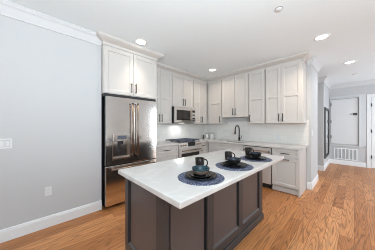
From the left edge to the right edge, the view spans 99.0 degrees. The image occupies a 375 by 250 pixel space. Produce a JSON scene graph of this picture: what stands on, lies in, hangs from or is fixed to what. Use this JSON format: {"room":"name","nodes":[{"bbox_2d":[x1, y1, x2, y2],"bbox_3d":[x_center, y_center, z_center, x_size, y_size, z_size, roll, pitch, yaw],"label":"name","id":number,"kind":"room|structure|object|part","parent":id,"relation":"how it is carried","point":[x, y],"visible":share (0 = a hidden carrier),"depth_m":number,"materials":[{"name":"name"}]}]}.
{"room":"kitchen","nodes":[
{"label":"kitchen","id":0,"kind":"room"},
{"bbox_2d":[0,15,100,229],"bbox_3d":[-3.141,-0.030,1.415,4.125,2.740,0.810,0,0,-44],"label":"wall","id":1,"kind":"structure","parent":0,"point":[50,81],"depth_m":2.09,"materials":[{"name":"grey paint"}]},
{"bbox_2d":[0,138,11,148],"bbox_3d":[-2.104,0.215,1.840,0.118,0.116,0.012,0,0,-44],"label":"light switch","id":2,"kind":"object","parent":1,"relation":"attached to","point":[4,143],"visible":1,"depth_m":1.85,"materials":[{"name":"white plastic"}]},
{"bbox_2d":[45,186,51,195],"bbox_3d":[-1.830,0.870,2.104,0.072,0.116,0.010,0,0,-44],"label":"wall outlet","id":3,"kind":"object","parent":1,"relation":"attached to","point":[48,190],"visible":1,"depth_m":2.10,"materials":[{"name":"white plastic"}]},
{"bbox_2d":[0,0,101,45],"bbox_3d":[-2.777,-1.327,1.144,3.975,0.145,0.085,0,0,-44],"label":"trim","id":4,"kind":"structure","parent":1,"relation":"attached to","point":[9,9],"depth_m":2.06,"materials":[{"name":"paint"}]},
{"bbox_2d":[0,200,101,242],"bbox_3d":[-2.801,1.268,1.169,3.975,0.145,0.016,0,0,-44],"label":"baseboard","id":5,"kind":"structure","parent":1,"relation":"attached to","point":[16,231],"depth_m":2.09,"materials":[{"name":"white wood"}]},
{"bbox_2d":[0,163,374,249],"bbox_3d":[1.483,1.390,1.596,11.050,0.100,6.950,0,0,-44],"label":"floor","id":6,"kind":"structure","parent":0,"point":[338,213],"depth_m":2.13,"materials":[{"name":"brown wood"}]},
{"bbox_2d":[101,93,155,207],"bbox_3d":[-1.178,0.418,3.045,0.945,1.843,0.813,0,0,-44],"label":"refrigerator","id":7,"kind":"object","parent":6,"relation":"on","point":[128,123],"visible":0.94,"depth_m":2.68,"materials":[{"name":"silver metal"}]},
{"bbox_3d":[-1.132,0.095,2.676,0.460,1.100,0.070,0,0,-44],"label":"door","id":8,"kind":"part","parent":7,"relation":"part of","materials":[{"name":"metal"}]},
{"bbox_3d":[-1.138,0.355,2.711,0.300,0.420,0.008,0,0,-44],"label":"plate","id":9,"kind":"part","parent":7,"relation":"part of","materials":[{"name":"metal"}]},
{"bbox_3d":[-1.110,0.205,2.682,0.276,0.120,0.072,0,0,-44],"label":"control panel","id":10,"kind":"part","parent":7,"relation":"part of","materials":[{"name":"metal"}]},
{"bbox_3d":[-1.060,-0.479,2.920,0.942,0.048,0.278,0,0,-44],"label":"trim","id":11,"kind":"part","parent":7,"relation":"part of","materials":[{"name":"black plastic"}]},
{"bbox_3d":[-0.964,0.975,2.837,0.925,0.630,0.070,0,0,-44],"label":"freezer drawer","id":12,"kind":"part","parent":7,"relation":"part of","materials":[{"name":"metal"}]},
{"bbox_3d":[-0.950,0.090,2.756,0.025,0.900,0.067,0,0,-44],"label":"handle","id":13,"kind":"part","parent":7,"relation":"part of","materials":[{"name":"metal"}]},
{"bbox_3d":[-0.915,0.705,2.785,0.785,0.026,0.073,0,0,-44],"label":"handle","id":14,"kind":"part","parent":7,"relation":"part of","materials":[{"name":"metal"}]},
{"bbox_3d":[-0.882,0.090,2.820,0.025,0.900,0.067,0,0,-44],"label":"handle","id":15,"kind":"part","parent":7,"relation":"part of","materials":[{"name":"metal"}]},
{"bbox_3d":[-0.796,0.095,2.998,0.459,1.100,0.070,0,0,-44],"label":"door","id":16,"kind":"part","parent":7,"relation":"part of","materials":[{"name":"metal"}]},
{"bbox_2d":[96,30,163,161],"bbox_3d":[-1.183,-0.029,3.068,1.179,2.739,0.831,0,0,-44],"label":"upper cabinet","id":17,"kind":"object","parent":6,"relation":"on","point":[128,68],"visible":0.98,"depth_m":2.76,"materials":[{"name":"paint"}]},
{"bbox_3d":[-1.135,-0.880,2.667,0.473,0.730,0.020,0,0,-44],"label":"door","id":18,"kind":"part","parent":17,"relation":"part of","materials":[{"name":"paint"}]},
{"bbox_3d":[-1.034,-1.332,2.913,1.179,0.134,0.400,0,0,-44],"label":"crown","id":19,"kind":"part","parent":17,"relation":"part of","materials":[{"name":"paint"}]},
{"bbox_3d":[-0.788,-0.880,2.999,0.476,0.730,0.020,0,0,-44],"label":"door","id":20,"kind":"part","parent":17,"relation":"part of","materials":[{"name":"paint"}]},
{"bbox_3d":[-0.874,0.417,3.436,0.019,1.845,0.729,0,0,-44],"label":"panel","id":21,"kind":"part","parent":17,"relation":"part of","materials":[{"name":"paint"}]},
{"bbox_2d":[157,145,177,161],"bbox_3d":[-0.653,0.903,3.715,0.680,0.874,0.631,0,0,-44],"label":"base cabinet","id":22,"kind":"object","parent":6,"relation":"on","point":[165,153],"visible":0.25,"depth_m":3.53,"materials":[{"name":"paint"}]},
{"bbox_3d":[-0.467,0.785,3.521,0.668,0.280,0.020,0,0,-44],"label":"drawer","id":23,"kind":"part","parent":22,"relation":"part of","materials":[{"name":"paint"}]},
{"bbox_3d":[-0.467,0.556,3.521,0.668,0.157,0.020,0,0,-44],"label":"drawer","id":24,"kind":"part","parent":22,"relation":"part of","materials":[{"name":"paint"}]},
{"bbox_2d":[157,141,178,146],"bbox_3d":[-0.653,0.446,3.716,0.684,0.039,0.609,0,0,-44],"label":"countertop","id":25,"kind":"structure","parent":22,"relation":"on","point":[163,143],"depth_m":3.67,"materials":[{"name":"stone"}]},
{"bbox_2d":[165,138,201,157],"bbox_3d":[-0.105,0.858,4.195,0.764,0.964,0.675,0,0,-44],"label":"range","id":26,"kind":"object","parent":6,"relation":"on","point":[187,147],"visible":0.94,"depth_m":3.99,"materials":[{"name":"metal"}]},
{"bbox_2d":[165,140,198,143],"bbox_3d":[-0.126,0.426,4.218,0.764,0.016,0.613,0,0,-44],"label":"cooktop","id":27,"kind":"object","parent":26,"relation":"in","point":[177,141],"depth_m":4.01,"materials":[{"name":"metal"}]},
{"bbox_3d":[0.072,0.827,4.011,0.756,0.557,0.037,0,0,-44],"label":"oven door","id":28,"kind":"part","parent":26,"relation":"part of","materials":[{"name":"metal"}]},
{"bbox_3d":[0.073,0.488,4.010,0.764,0.103,0.042,0,0,-44],"label":"control panel","id":29,"kind":"part","parent":26,"relation":"part of","materials":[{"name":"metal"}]},
{"bbox_2d":[125,170,263,249],"bbox_3d":[0.237,0.903,1.920,1.744,0.874,0.647,0,0,-44],"label":"kitchen island","id":30,"kind":"object","parent":6,"relation":"on","point":[220,220],"visible":0.59,"depth_m":1.45,"materials":[{"name":"paint"}]},
{"bbox_3d":[-0.382,0.823,1.353,0.038,0.595,0.474,0,0,-44],"label":"panel","id":31,"kind":"part","parent":30,"relation":"part of","materials":[{"name":"paint"}]},
{"bbox_3d":[0.011,0.860,1.300,0.421,0.610,0.038,0,0,-44],"label":"panel","id":32,"kind":"part","parent":30,"relation":"part of","materials":[{"name":"paint"}]},
{"bbox_2d":[118,149,283,208],"bbox_3d":[0.325,0.446,1.852,1.877,0.040,0.900,0,0,-44],"label":"island countertop","id":33,"kind":"structure","parent":30,"relation":"on","point":[160,179],"depth_m":1.38,"materials":[{"name":"stone"}]},
{"bbox_2d":[178,171,224,185],"bbox_3d":[0.109,0.424,1.310,0.380,0.004,0.380,0,0,-44],"label":"placemat","id":34,"kind":"object","parent":33,"relation":"on","point":[219,178],"visible":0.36,"depth_m":1.22,"materials":[{"name":"blue fabric"}]},
{"bbox_2d":[185,170,216,179],"bbox_3d":[0.109,0.411,1.310,0.262,0.020,0.262,0,0,-44],"label":"dinner plate","id":35,"kind":"object","parent":34,"relation":"on","point":[214,175],"visible":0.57,"depth_m":1.26,"materials":[{"name":"black ceramic"}]},
{"bbox_2d":[189,171,212,177],"bbox_3d":[0.109,0.404,1.310,0.202,0.020,0.202,0,0,-44],"label":"salad plate","id":36,"kind":"object","parent":35,"relation":"on","point":[191,173],"visible":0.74,"depth_m":1.28,"materials":[{"name":"black ceramic"}]},
{"bbox_2d":[192,165,209,175],"bbox_3d":[0.109,0.376,1.310,0.146,0.059,0.146,0,0,-44],"label":"bowl","id":37,"kind":"object","parent":36,"relation":"on","point":[200,170],"visible":1,"depth_m":1.27,"materials":[{"name":"teal ceramic"}]},
{"bbox_2d":[195,157,207,165],"bbox_3d":[0.131,0.375,1.579,0.107,0.102,0.105,0,0,-44],"label":"mug","id":38,"kind":"object","parent":33,"relation":"on","point":[198,160],"visible":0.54,"depth_m":1.55,"materials":[{"name":"ceramic"}]},
{"bbox_2d":[225,151,234,160],"bbox_3d":[0.505,0.375,1.933,0.107,0.102,0.105,0,0,-44],"label":"mug","id":39,"kind":"object","parent":33,"relation":"on","point":[227,153],"visible":0.65,"depth_m":1.90,"materials":[{"name":"ceramic"}]},
{"bbox_2d":[215,162,253,170],"bbox_3d":[0.483,0.424,1.664,0.380,0.004,0.380,0,0,-44],"label":"placemat","id":40,"kind":"object","parent":33,"relation":"on","point":[248,167],"visible":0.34,"depth_m":1.59,"materials":[{"name":"blue fabric"}]},
{"bbox_2d":[221,161,246,166],"bbox_3d":[0.483,0.411,1.664,0.262,0.020,0.262,0,0,-44],"label":"dinner plate","id":41,"kind":"object","parent":40,"relation":"on","point":[222,163],"visible":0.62,"depth_m":1.63,"materials":[{"name":"black ceramic"}]},
{"bbox_2d":[224,161,243,165],"bbox_3d":[0.483,0.404,1.664,0.202,0.020,0.202,0,0,-44],"label":"salad plate","id":42,"kind":"object","parent":41,"relation":"on","point":[225,162],"visible":0.65,"depth_m":1.64,"materials":[{"name":"black ceramic"}]},
{"bbox_2d":[227,157,240,164],"bbox_3d":[0.483,0.376,1.664,0.146,0.059,0.146,0,0,-44],"label":"bowl","id":43,"kind":"object","parent":42,"relation":"on","point":[232,160],"visible":1,"depth_m":1.63,"materials":[{"name":"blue ceramic"}]},
{"bbox_2d":[245,147,253,154],"bbox_3d":[0.876,0.375,2.283,0.107,0.102,0.104,0,0,-44],"label":"mug","id":44,"kind":"object","parent":33,"relation":"on","point":[247,149],"visible":0.75,"depth_m":2.25,"materials":[{"name":"ceramic"}]},
{"bbox_2d":[240,156,271,161],"bbox_3d":[0.854,0.424,2.013,0.380,0.004,0.380,0,0,-44],"label":"placemat","id":45,"kind":"object","parent":33,"relation":"on","point":[241,157],"visible":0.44,"depth_m":1.91,"materials":[{"name":"blue fabric"}]},
{"bbox_2d":[244,155,266,159],"bbox_3d":[0.854,0.411,2.013,0.262,0.020,0.262,0,0,-44],"label":"dinner plate","id":46,"kind":"object","parent":45,"relation":"on","point":[246,155],"visible":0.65,"depth_m":1.97,"materials":[{"name":"black ceramic"}]},
{"bbox_3d":[0.854,0.404,2.013,0.202,0.020,0.202,0,0,-44],"label":"salad plate","id":47,"kind":"object","parent":46,"relation":"on","visible":0},
{"bbox_2d":[249,152,261,157],"bbox_3d":[0.854,0.376,2.013,0.146,0.059,0.146,0,0,-44],"label":"bowl","id":48,"kind":"object","parent":47,"relation":"on","point":[253,154],"visible":0.99,"depth_m":1.97,"materials":[{"name":"black ceramic"}]},
{"bbox_3d":[0.402,0.860,1.676,0.476,0.610,0.038,0,0,-44],"label":"panel","id":49,"kind":"part","parent":30,"relation":"part of","materials":[{"name":"paint"}]},
{"bbox_3d":[0.237,1.298,1.920,1.744,0.085,0.647,0,0,-44],"label":"molding","id":50,"kind":"part","parent":30,"relation":"part of","materials":[{"name":"paint"}]},
{"bbox_3d":[0.812,0.860,2.068,0.471,0.610,0.038,0,0,-44],"label":"panel","id":51,"kind":"part","parent":30,"relation":"part of","materials":[{"name":"paint"}]},
{"bbox_2d":[200,142,208,153],"bbox_3d":[0.486,0.903,4.807,0.924,0.874,0.631,0,0,-44],"label":"base cabinet","id":52,"kind":"object","parent":6,"relation":"on","point":[204,145],"visible":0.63,"depth_m":4.42,"materials":[{"name":"paint"}]},
{"bbox_2d":[197,138,307,149],"bbox_3d":[1.231,0.446,4.028,0.926,0.039,2.767,0,0,-44],"label":"countertop","id":53,"kind":"structure","parent":52,"relation":"on","point":[249,143],"depth_m":3.69,"materials":[{"name":"stone"}]},
{"bbox_2d":[234,125,241,140],"bbox_3d":[1.361,0.214,4.297,0.267,0.424,0.111,0,0,-44],"label":"faucet","id":54,"kind":"object","parent":53,"relation":"on","point":[236,125],"visible":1,"depth_m":4.36,"materials":[{"name":"black metal"}]},
{"bbox_2d":[209,142,243,151],"bbox_3d":[1.157,0.903,4.317,0.651,0.874,1.039,0,0,-44],"label":"base cabinet","id":55,"kind":"object","parent":6,"relation":"on","point":[213,146],"visible":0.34,"depth_m":4.15,"materials":[{"name":"paint"}]},
{"bbox_3d":[1.050,0.556,4.027,0.020,0.157,0.760,0,0,-44],"label":"drawer","id":56,"kind":"part","parent":55,"relation":"part of","materials":[{"name":"paint"}]},
{"bbox_2d":[243,145,272,188],"bbox_3d":[1.710,0.907,3.701,0.648,0.865,0.595,0,0,-44],"label":"dishwasher","id":57,"kind":"object","parent":6,"relation":"on","point":[266,172],"visible":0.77,"depth_m":3.39,"materials":[{"name":"metal"}]},
{"bbox_2d":[272,148,305,197],"bbox_3d":[2.110,0.903,3.324,0.651,0.874,0.478,0,0,-44],"label":"base cabinet","id":58,"kind":"object","parent":6,"relation":"on","point":[288,174],"visible":0.81,"depth_m":3.12,"materials":[{"name":"paint"}]},
{"bbox_3d":[1.910,0.556,3.130,0.020,0.157,0.469,0,0,-44],"label":"drawer","id":59,"kind":"part","parent":58,"relation":"part of","materials":[{"name":"paint"}]},
{"bbox_3d":[1.910,0.927,3.130,0.020,0.565,0.469,0,0,-44],"label":"door","id":60,"kind":"part","parent":58,"relation":"part of","materials":[{"name":"paint"}]},
{"bbox_3d":[2.281,0.903,3.173,0.613,0.874,0.022,0,0,-44],"label":"panel","id":61,"kind":"part","parent":58,"relation":"part of","materials":[{"name":"paint"}]},
{"bbox_2d":[7,0,374,84],"bbox_3d":[1.483,-1.450,1.596,11.050,0.100,6.950,0,0,-44],"label":"ceiling","id":62,"kind":"structure","parent":0,"point":[197,37],"depth_m":2.30,"materials":[{"name":"white paint"}]},
{"bbox_2d":[135,39,146,44],"bbox_3d":[-0.785,-1.396,2.697,0.208,0.008,0.208,0,0,-44],"label":"recessed light","id":63,"kind":"object","parent":62,"relation":"in","point":[137,41],"visible":1,"depth_m":2.68,"materials":[{"name":"white"}]},
{"bbox_2d":[275,6,282,11],"bbox_3d":[1.101,-1.394,1.929,0.091,0.012,0.091,0,0,-44],"label":"cap","id":64,"kind":"object","parent":62,"relation":"attached to","point":[279,8],"visible":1,"depth_m":1.92,"materials":[{"name":"white"}]},
{"bbox_2d":[313,33,329,40],"bbox_3d":[2.140,-1.396,2.551,0.208,0.008,0.208,0,0,-44],"label":"recessed light","id":65,"kind":"object","parent":62,"relation":"in","point":[322,36],"visible":1,"depth_m":2.55,"materials":[{"name":"white"}]},
{"bbox_2d":[343,60,355,63],"bbox_3d":[3.611,-1.396,3.560,0.208,0.008,0.208,0,0,-44],"label":"recessed light","id":66,"kind":"object","parent":62,"relation":"in","point":[351,61],"visible":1,"depth_m":3.57,"materials":[{"name":"white"}]},
{"bbox_2d":[206,65,317,187],"bbox_3d":[1.831,-0.030,4.679,0.840,2.740,2.980,0,0,-44],"label":"wall","id":67,"kind":"structure","parent":0,"point":[290,133],"depth_m":3.69,"materials":[{"name":"tile"}]},
{"bbox_2d":[208,80,227,123],"bbox_3d":[0.891,-0.655,4.786,0.386,1.240,0.495,0,0,-44],"label":"upper cabinet","id":68,"kind":"object","parent":67,"relation":"attached to","point":[214,88],"visible":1,"depth_m":4.66,"materials":[{"name":"paint"}]},
{"bbox_3d":[0.808,-0.652,4.662,0.020,1.226,0.428,0,0,-44],"label":"door","id":69,"kind":"part","parent":68,"relation":"part of","materials":[{"name":"paint"}]},
{"bbox_2d":[222,74,248,117],"bbox_3d":[1.339,-0.740,4.319,0.386,1.070,0.775,0,0,-44],"label":"upper cabinet","id":70,"kind":"object","parent":67,"relation":"attached to","point":[235,90],"visible":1,"depth_m":4.18,"materials":[{"name":"paint"}]},
{"bbox_3d":[1.104,-0.737,4.354,0.020,1.056,0.383,0,0,-44],"label":"door","id":71,"kind":"part","parent":70,"relation":"part of","materials":[{"name":"paint"}]},
{"bbox_3d":[1.369,-0.737,4.077,0.020,1.056,0.367,0,0,-44],"label":"door","id":72,"kind":"part","parent":70,"relation":"part of","materials":[{"name":"paint"}]},
{"bbox_2d":[249,70,266,123],"bbox_3d":[1.745,-0.655,3.896,0.386,1.240,0.374,0,0,-44],"label":"upper cabinet","id":73,"kind":"object","parent":67,"relation":"attached to","point":[257,80],"visible":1,"depth_m":3.78,"materials":[{"name":"paint"}]},
{"bbox_2d":[266,61,306,123],"bbox_3d":[2.128,-0.655,3.496,0.386,1.240,0.710,0,0,-44],"label":"upper cabinet","id":74,"kind":"object","parent":67,"relation":"attached to","point":[286,85],"visible":1,"depth_m":3.35,"materials":[{"name":"paint"}]},
{"bbox_2d":[157,50,311,83],"bbox_3d":[0.734,-1.332,3.504,2.389,0.134,2.856,0,0,-44],"label":"crown molding","id":75,"kind":"structure","parent":74,"relation":"attached to","point":[305,56],"depth_m":3.80,"materials":[{"name":"paint"}]},
{"bbox_3d":[1.890,-0.652,3.534,0.020,1.226,0.312,0,0,-44],"label":"door","id":76,"kind":"part","parent":74,"relation":"part of","materials":[{"name":"paint"}]},
{"bbox_3d":[2.127,-0.652,3.287,0.020,1.226,0.356,0,0,-44],"label":"door","id":77,"kind":"part","parent":74,"relation":"part of","materials":[{"name":"paint"}]},
{"bbox_2d":[307,174,317,189],"bbox_3d":[2.841,1.268,3.621,0.846,0.145,0.086,0,0,-44],"label":"baseboard","id":78,"kind":"structure","parent":67,"relation":"attached to","point":[310,185],"depth_m":3.36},
{"bbox_2d":[307,55,321,72],"bbox_3d":[2.842,-1.327,3.571,0.915,0.145,0.150,0,0,-44],"label":"trim","id":79,"kind":"structure","parent":67,"relation":"attached to","point":[313,61],"depth_m":3.40,"materials":[{"name":"paint"}]},
{"bbox_2d":[318,82,328,165],"bbox_3d":[3.881,-0.030,5.814,1.450,2.740,1.780,0,0,-44],"label":"wall","id":80,"kind":"structure","parent":0,"point":[323,91],"depth_m":4.72,"materials":[{"name":"grey paint"}]},
{"bbox_2d":[318,76,331,88],"bbox_3d":[3.932,-1.327,5.699,1.535,0.145,1.715,0,0,-44],"label":"trim","id":81,"kind":"structure","parent":80,"relation":"attached to","point":[325,79],"depth_m":4.73,"materials":[{"name":"paint"}]},
{"bbox_2d":[324,107,328,158],"bbox_3d":[4.446,0.235,5.102,1.040,1.530,0.030,0,0,-44],"label":"wall mirror","id":82,"kind":"object","parent":80,"relation":"attached to","point":[326,110],"visible":1,"depth_m":5.05,"materials":[{"name":"black mirror"}]},
{"bbox_3d":[4.441,0.235,5.107,0.900,1.390,0.008,0,0,-44],"label":"glass","id":83,"kind":"part","parent":82,"relation":"part of","materials":[{"name":"mirror"}]},
{"bbox_2d":[329,84,374,168],"bbox_3d":[5.832,-0.030,4.935,0.150,2.740,5.750,0,0,-44],"label":"wall","id":84,"kind":"structure","parent":0,"point":[365,89],"depth_m":5.16,"materials":[{"name":"grey paint"}]},
{"bbox_2d":[318,159,365,170],"bbox_3d":[4.231,1.268,5.436,1.466,0.145,2.510,0,0,-44],"label":"baseboard","id":85,"kind":"structure","parent":84,"relation":"attached to","point":[343,162],"depth_m":5.24,"materials":[{"name":"white wood"}]},
{"bbox_2d":[331,98,357,144],"bbox_3d":[5.264,-0.117,5.390,0.032,1.515,0.663,0,0,-44],"label":"door","id":86,"kind":"structure","parent":84,"relation":"in","point":[344,126],"depth_m":5.37,"materials":[{"name":"paint"}]},
{"bbox_2d":[334,148,356,160],"bbox_3d":[5.298,0.975,5.372,0.016,0.380,0.560,0,0,-44],"label":"air vent","id":87,"kind":"object","parent":84,"relation":"in","point":[339,153],"visible":1,"depth_m":5.36,"materials":[{"name":"white metal"}]},
{"bbox_2d":[330,94,365,147],"bbox_3d":[5.310,-0.138,5.328,0.060,1.705,0.860,0,0,-44],"label":"trim","id":88,"kind":"structure","parent":84,"relation":"attached to","point":[362,97],"depth_m":5.10,"materials":[{"name":"paint"}]},
{"bbox_2d":[329,79,374,89],"bbox_3d":[6.311,-1.327,4.265,0.085,0.145,3.820,0,0,-44],"label":"trim","id":89,"kind":"structure","parent":84,"relation":"attached to","point":[371,81],"depth_m":5.21,"materials":[{"name":"paint"}]},
{"bbox_2d":[367,94,374,167],"bbox_3d":[5.984,0.190,4.654,0.020,2.300,1.025,0,0,-44],"label":"trim","id":90,"kind":"structure","parent":84,"relation":"attached to","point":[369,96],"depth_m":4.98,"materials":[{"name":"white wood"}]},
{"bbox_2d":[371,97,374,167],"bbox_3d":[5.974,0.235,4.655,0.028,2.190,0.835,0,0,-44],"label":"door","id":91,"kind":"structure","parent":84,"relation":"in","point":[373,98],"depth_m":4.92,"materials":[{"name":"white wood"}]},
{"bbox_3d":[-0.662,-0.030,4.249,3.375,2.740,0.150,0,0,-44],"label":"wall","id":92,"kind":"structure","parent":0,"visible":0},
{"bbox_2d":[157,123,205,141],"bbox_3d":[-0.256,0.163,4.528,2.379,0.526,0.010,0,0,-44],"label":"wall","id":93,"kind":"structure","parent":92,"relation":"attached to","point":[173,130],"depth_m":4.55,"materials":[{"name":"tile"}]},
{"bbox_2d":[157,69,171,123],"bbox_3d":[-0.736,-0.655,3.805,0.676,1.240,0.386,0,0,-44],"label":"upper cabinet","id":94,"kind":"object","parent":93,"relation":"attached to","point":[164,79],"visible":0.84,"depth_m":3.79,"materials":[{"name":"paint"}]},
{"bbox_3d":[-0.758,-0.652,3.582,0.331,1.226,0.020,0,0,-44],"label":"door","id":95,"kind":"part","parent":94,"relation":"part of","materials":[{"name":"paint"}]},
{"bbox_2d":[185,80,207,123],"bbox_3d":[0.399,-0.655,4.894,0.930,1.240,0.386,0,0,-44],"label":"upper cabinet","id":96,"kind":"object","parent":93,"relation":"attached to","point":[200,89],"visible":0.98,"depth_m":4.66,"materials":[{"name":"paint"}]},
{"bbox_3d":[0.279,-0.652,4.577,0.299,1.226,0.020,0,0,-44],"label":"door","id":97,"kind":"part","parent":96,"relation":"part of","materials":[{"name":"paint"}]},
{"bbox_3d":[0.483,-0.652,4.772,0.248,1.226,0.020,0,0,-44],"label":"door","id":98,"kind":"part","parent":96,"relation":"part of","materials":[{"name":"paint"}]},
{"bbox_2d":[172,74,192,107],"bbox_3d":[-0.213,-0.869,4.307,0.754,0.812,0.386,0,0,-44],"label":"upper cabinet","id":99,"kind":"object","parent":92,"relation":"attached to","point":[182,87],"visible":0.79,"depth_m":4.16,"materials":[{"name":"paint"}]},
{"bbox_3d":[-0.242,-0.866,4.077,0.367,0.798,0.020,0,0,-44],"label":"door","id":100,"kind":"part","parent":99,"relation":"part of","materials":[{"name":"paint"}]},
{"bbox_2d":[172,106,194,122],"bbox_3d":[-0.185,-0.251,4.277,0.750,0.408,0.468,0,0,-44],"label":"microwave","id":101,"kind":"object","parent":99,"relation":"attached to","point":[179,114],"visible":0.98,"depth_m":4.08,"materials":[{"name":"silver metal"}]},
{"bbox_3d":[0.025,-0.866,4.333,0.357,0.798,0.020,0,0,-44],"label":"door","id":102,"kind":"part","parent":99,"relation":"part of","materials":[{"name":"paint"}]}
]}

